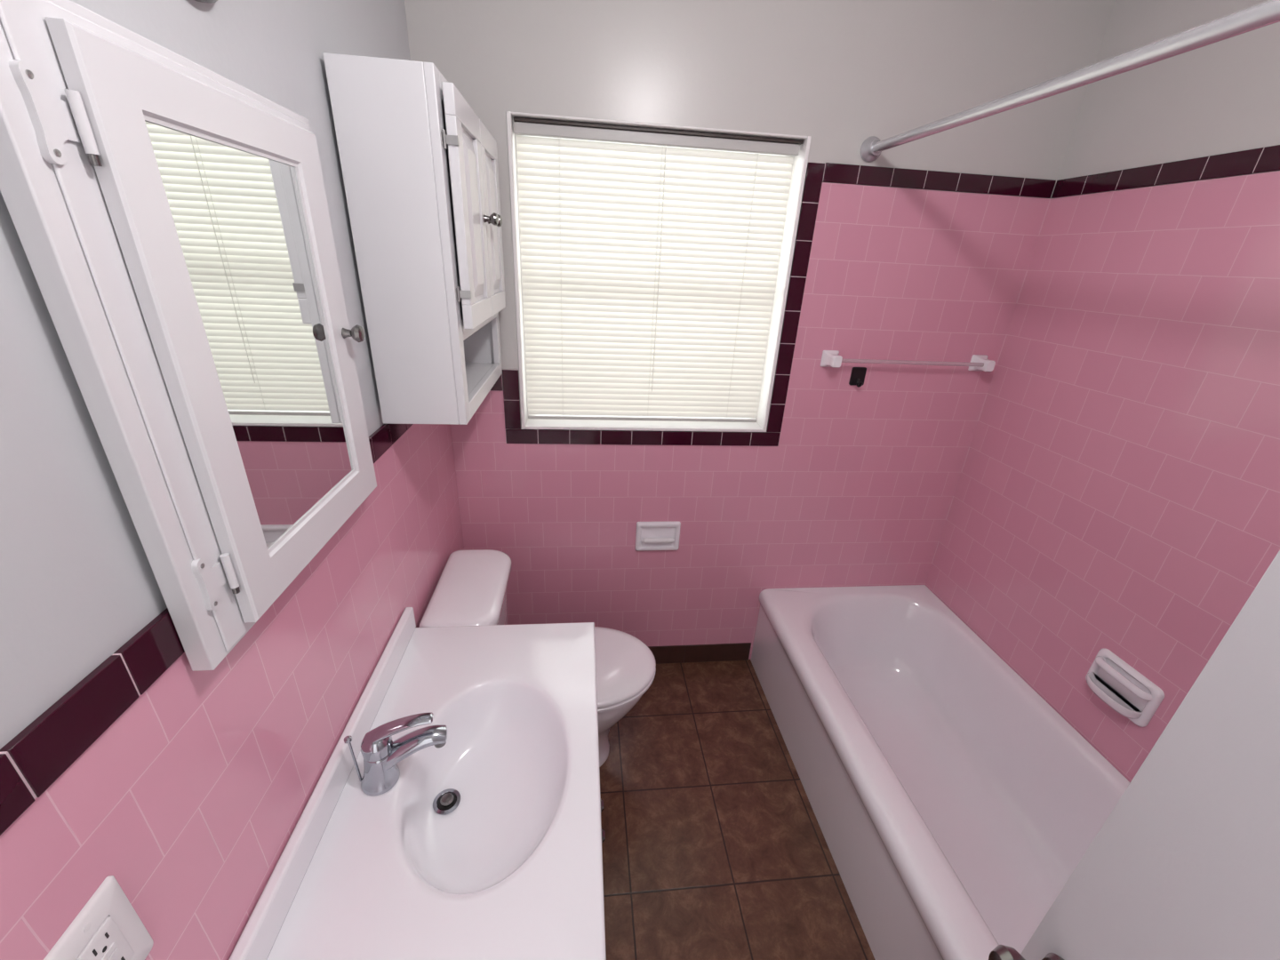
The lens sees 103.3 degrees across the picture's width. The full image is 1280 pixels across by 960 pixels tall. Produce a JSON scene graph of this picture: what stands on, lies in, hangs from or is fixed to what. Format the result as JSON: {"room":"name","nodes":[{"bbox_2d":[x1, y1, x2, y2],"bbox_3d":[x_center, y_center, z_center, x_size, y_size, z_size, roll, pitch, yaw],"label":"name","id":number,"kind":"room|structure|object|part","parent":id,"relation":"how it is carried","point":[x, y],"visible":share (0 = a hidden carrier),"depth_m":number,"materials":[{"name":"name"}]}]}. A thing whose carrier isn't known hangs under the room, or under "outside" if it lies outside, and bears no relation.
{"room":"bathroom","nodes":[
{"label":"bathroom","id":0,"kind":"room"},
{"bbox_2d":[0,0,463,959],"bbox_3d":[-0.582,0.171,0.667,0.100,2.440,2.297,0,24,-7],"label":"wall","id":1,"kind":"structure","parent":0,"point":[192,798],"depth_m":0.58,"materials":[{"name":"tile"}]},
{"bbox_2d":[43,875,153,959],"bbox_3d":[-0.505,0.449,0.478,0.011,0.120,0.076,0,24,-7],"label":"wall outlet","id":2,"kind":"object","parent":1,"relation":"attached to","point":[108,927],"visible":1,"depth_m":0.48,"materials":[{"name":"white plastic"}]},
{"bbox_2d":[76,916,134,959],"bbox_3d":[-0.503,0.449,0.478,0.004,0.066,0.033,0,24,-7],"label":"receptacle","id":3,"kind":"object","parent":2,"relation":"attached to","point":[108,938],"depth_m":0.48,"materials":[{"name":"white plastic"}]},
{"bbox_2d":[0,0,376,671],"bbox_3d":[-0.489,-0.170,0.689,0.078,0.635,0.500,0,24,-7],"label":"medicine cabinet","id":4,"kind":"object","parent":1,"relation":"attached to","point":[170,216],"visible":1,"depth_m":0.54,"materials":[{"name":"white paint"}]},
{"bbox_2d":[144,120,352,548],"bbox_3d":[-0.491,-0.178,0.692,0.003,0.467,0.275,0,24,-7],"label":"mirror","id":5,"kind":"object","parent":4,"relation":"attached to","point":[239,210],"depth_m":0.66,"materials":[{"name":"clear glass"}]},
{"bbox_3d":[-0.486,-0.249,0.860,0.032,0.029,0.029,0,24,-7],"label":"knob","id":6,"kind":"part","parent":4,"relation":"part of","materials":[{"name":"silver metal"}]},
{"bbox_2d":[194,0,217,3],"bbox_3d":[-0.442,-0.668,0.555,0.156,0.230,0.120,0,24,-7],"label":"wall light","id":7,"kind":"object","parent":1,"relation":"attached to","point":[200,1],"visible":1,"depth_m":0.60,"materials":[{"name":"silver metal"}]},
{"bbox_2d":[0,424,413,835],"bbox_3d":[-0.535,0.108,0.703,0.008,0.056,2.160,0,24,-7],"label":"trim","id":8,"kind":"structure","parent":1,"relation":"attached to","point":[36,757],"depth_m":0.46,"materials":[{"name":"tile"}]},
{"bbox_2d":[228,607,415,959],"bbox_3d":[-0.551,0.522,0.938,0.020,0.066,0.830,0,24,-7],"label":"backsplash","id":9,"kind":"structure","parent":1,"relation":"attached to","point":[256,941],"depth_m":0.83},
{"bbox_2d":[322,52,505,424],"bbox_3d":[-0.472,-0.546,1.278,0.245,0.669,0.562,0,24,-7],"label":"upper cabinet","id":10,"kind":"object","parent":1,"relation":"attached to","point":[420,170],"visible":1,"depth_m":1.02,"materials":[{"name":"white paint"}]},
{"bbox_3d":[-0.375,-0.579,1.129,0.021,0.437,0.258,0,24,-7],"label":"door","id":11,"kind":"part","parent":10,"relation":"part of","materials":[{"name":"white paint"}]},
{"bbox_3d":[-0.359,-0.631,1.225,0.034,0.029,0.029,0,24,-7],"label":"knob","id":12,"kind":"part","parent":10,"relation":"part of","materials":[{"name":"silver metal"}]},
{"bbox_3d":[-0.402,-0.685,1.369,0.021,0.437,0.259,0,24,-7],"label":"door","id":13,"kind":"part","parent":10,"relation":"part of","materials":[{"name":"white paint"}]},
{"bbox_3d":[-0.365,-0.655,1.280,0.034,0.029,0.029,0,24,-7],"label":"knob","id":14,"kind":"part","parent":10,"relation":"part of","materials":[{"name":"silver metal"}]},
{"bbox_2d":[599,659,875,959],"bbox_3d":[0.385,1.312,1.346,2.179,0.100,2.413,0,24,-7],"label":"floor","id":15,"kind":"structure","parent":0,"point":[715,846],"depth_m":1.61,"materials":[{"name":"brown tile"}]},
{"bbox_2d":[418,549,655,767],"bbox_3d":[-0.292,0.652,1.717,0.690,0.748,0.406,0,24,-7],"label":"toilet","id":16,"kind":"object","parent":15,"relation":"on","point":[470,589],"visible":0.37,"depth_m":1.60,"materials":[{"name":"ceramic"}]},
{"bbox_3d":[-0.516,0.329,1.549,0.207,0.044,0.406,0,24,-7],"label":"tank lid","id":17,"kind":"part","parent":16,"relation":"part of","materials":[{"name":"ceramic"}]},
{"bbox_3d":[-0.527,0.496,1.618,0.182,0.318,0.370,0,24,-7],"label":"tank","id":18,"kind":"part","parent":16,"relation":"part of","materials":[{"name":"ceramic"}]},
{"bbox_3d":[-0.184,0.625,1.707,0.476,0.042,0.366,0,24,-7],"label":"seat lid","id":19,"kind":"part","parent":16,"relation":"part of","materials":[{"name":"ceramic"}]},
{"bbox_3d":[-0.179,0.636,1.712,0.465,0.017,0.366,0,24,-7],"label":"seat","id":20,"kind":"part","parent":16,"relation":"part of","materials":[{"name":"ceramic"}]},
{"bbox_2d":[600,798,605,843],"bbox_3d":[-0.333,0.912,1.135,0.498,0.733,0.806,0,24,-7],"label":"vanity cabinet","id":21,"kind":"object","parent":15,"relation":"on","point":[602,800],"visible":0.06,"depth_m":1.05,"materials":[{"name":"white paint"}]},
{"bbox_2d":[228,607,606,959],"bbox_3d":[-0.323,0.578,0.988,0.485,0.188,0.830,0,24,-7],"label":"countertop","id":22,"kind":"structure","parent":21,"relation":"on","point":[485,844],"depth_m":0.91,"materials":[{"name":"white ceramic"}]},
{"bbox_2d":[344,712,447,795],"bbox_3d":[-0.443,0.488,0.932,0.167,0.139,0.065,-8,26,-24],"label":"faucet","id":23,"kind":"object","parent":22,"relation":"on","point":[381,755],"visible":1,"depth_m":0.91,"materials":[{"name":"silver metal"}]},
{"bbox_3d":[-0.519,0.505,0.916,0.013,0.113,0.012,0,24,-7],"label":"lift rod","id":24,"kind":"part","parent":23,"relation":"part of","materials":[{"name":"silver metal"}]},
{"bbox_3d":[-0.434,0.459,0.907,0.124,0.065,0.052,0,24,-7],"label":"lever","id":25,"kind":"part","parent":23,"relation":"part of","materials":[{"name":"silver metal"}]},
{"bbox_3d":[-0.422,0.495,0.934,0.130,0.071,0.045,-4,25,-16],"label":"spout","id":26,"kind":"part","parent":23,"relation":"part of","materials":[{"name":"silver metal"}]},
{"bbox_3d":[-0.094,0.713,1.110,0.031,0.026,0.026,0,24,-7],"label":"knob","id":27,"kind":"part","parent":21,"relation":"part of","materials":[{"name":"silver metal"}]},
{"bbox_3d":[-0.088,0.739,1.052,0.031,0.026,0.026,0,24,-7],"label":"knob","id":28,"kind":"part","parent":21,"relation":"part of","materials":[{"name":"silver metal"}]},
{"bbox_2d":[750,584,1130,959],"bbox_3d":[0.965,0.958,1.607,0.763,0.394,1.532,0,24,-7],"label":"bathtub","id":29,"kind":"object","parent":15,"relation":"on","point":[953,805],"visible":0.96,"depth_m":1.65,"materials":[{"name":"ceramic"}]},
{"bbox_2d":[404,0,1115,659],"bbox_3d":[0.326,-0.312,1.881,2.179,2.440,0.120,0,24,-7],"label":"wall","id":30,"kind":"structure","parent":0,"point":[859,485],"depth_m":1.71,"materials":[{"name":"tile"}]},
{"bbox_2d":[635,521,680,551],"bbox_3d":[0.072,0.227,2.011,0.176,0.128,0.025,0,24,-7],"label":"paper holder","id":31,"kind":"object","parent":30,"relation":"attached to","point":[649,535],"visible":1,"depth_m":2.01,"materials":[{"name":"ceramic"}]},
{"bbox_2d":[506,111,811,431],"bbox_3d":[0.042,-0.629,1.707,0.894,0.931,0.121,0,24,-7],"label":"window","id":32,"kind":"structure","parent":30,"relation":"in","point":[799,166],"depth_m":1.69,"materials":[{"name":"paint"}]},
{"bbox_2d":[512,117,803,422],"bbox_3d":[0.045,-0.630,1.685,0.865,0.894,0.036,0,24,-7],"label":"window blind","id":33,"kind":"object","parent":32,"relation":"attached to","point":[651,256],"visible":1,"depth_m":1.65,"materials":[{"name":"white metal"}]},
{"bbox_3d":[-0.257,-0.619,1.657,0.001,0.844,0.026,0,24,-7],"label":"ladder cord","id":34,"kind":"part","parent":33,"relation":"part of","materials":[{"name":"white fabric"}]},
{"bbox_3d":[0.019,-0.227,1.862,0.843,0.012,0.024,0,24,-7],"label":"rail","id":35,"kind":"part","parent":33,"relation":"part of","materials":[{"name":"white plastic"}]},
{"bbox_3d":[0.046,-0.618,1.692,0.001,0.844,0.026,0,24,-7],"label":"ladder cord","id":36,"kind":"part","parent":33,"relation":"part of","materials":[{"name":"white fabric"}]},
{"bbox_3d":[0.339,-0.618,1.726,0.001,0.844,0.026,0,24,-7],"label":"ladder cord","id":37,"kind":"part","parent":33,"relation":"part of","materials":[{"name":"white fabric"}]},
{"bbox_2d":[648,642,751,663],"bbox_3d":[-0.101,0.783,2.251,1.213,0.098,0.008,0,24,-7],"label":"baseboard","id":38,"kind":"structure","parent":30,"relation":"attached to","point":[717,652],"depth_m":2.29,"materials":[{"name":"brown tile"}]},
{"bbox_2d":[490,161,1055,446],"bbox_3d":[0.346,-0.550,1.712,1.968,0.919,0.008,0,24,-7],"label":"trim","id":39,"kind":"structure","parent":30,"relation":"attached to","point":[817,173],"depth_m":1.71,"materials":[{"name":"tile"}]},
{"bbox_2d":[848,367,866,387],"bbox_3d":[0.792,-0.368,1.822,0.054,0.069,0.039,0,24,-7],"label":"wall hook","id":40,"kind":"object","parent":30,"relation":"attached to","point":[858,374],"visible":1,"depth_m":1.83,"materials":[{"name":"black plastic"}]},
{"bbox_2d":[820,350,995,371],"bbox_3d":[0.962,-0.418,1.804,0.633,0.058,0.067,0,24,-7],"label":"towel bar","id":41,"kind":"object","parent":30,"relation":"attached to","point":[829,358],"visible":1,"depth_m":1.79,"materials":[{"name":"ceramic"}]},
{"bbox_2d":[859,0,1279,162],"bbox_3d":[0.785,-0.695,0.855,0.068,0.084,1.541,0,24,-7],"label":"shower rod","id":42,"kind":"object","parent":30,"relation":"attached to","point":[1268,12],"visible":1,"depth_m":0.84,"materials":[{"name":"metal"}]},
{"bbox_2d":[925,0,1279,782],"bbox_3d":[1.483,0.174,0.904,0.100,2.440,2.297,0,24,-7],"label":"wall","id":43,"kind":"structure","parent":0,"point":[1117,490],"depth_m":1.40,"materials":[{"name":"tile"}]},
{"bbox_2d":[1085,648,1164,727],"bbox_3d":[1.344,0.585,1.435,0.055,0.134,0.178,0,24,-7],"label":"soap dish","id":44,"kind":"object","parent":43,"relation":"attached to","point":[1114,681],"visible":1,"depth_m":1.42,"materials":[{"name":"ceramic"}]},
{"bbox_2d":[1051,144,1279,198],"bbox_3d":[1.428,-0.637,0.951,0.008,0.050,1.531,0,24,-7],"label":"trim","id":45,"kind":"structure","parent":43,"relation":"attached to","point":[1265,159],"depth_m":1.30,"materials":[{"name":"tile"}]},
{"bbox_2d":[1086,672,1142,719],"bbox_3d":[1.336,0.620,1.450,0.043,0.039,0.151,0,24,-7],"label":"tray","id":46,"kind":"object","parent":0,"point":[1104,687],"depth_m":1.44,"materials":[{"name":"ceramic"}]},
{"bbox_2d":[988,550,1279,959],"bbox_3d":[0.385,0.617,0.264,0.172,2.022,0.700,9,24,15],"label":"door","id":47,"kind":"structure","parent":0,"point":[1185,865],"depth_m":0.42,"materials":[{"name":"paint"}]},
{"bbox_3d":[0.417,0.539,0.543,0.068,0.062,0.062,7,24,9],"label":"knob","id":48,"kind":"part","parent":47,"relation":"part of","materials":[{"name":"silver metal"}]}
]}

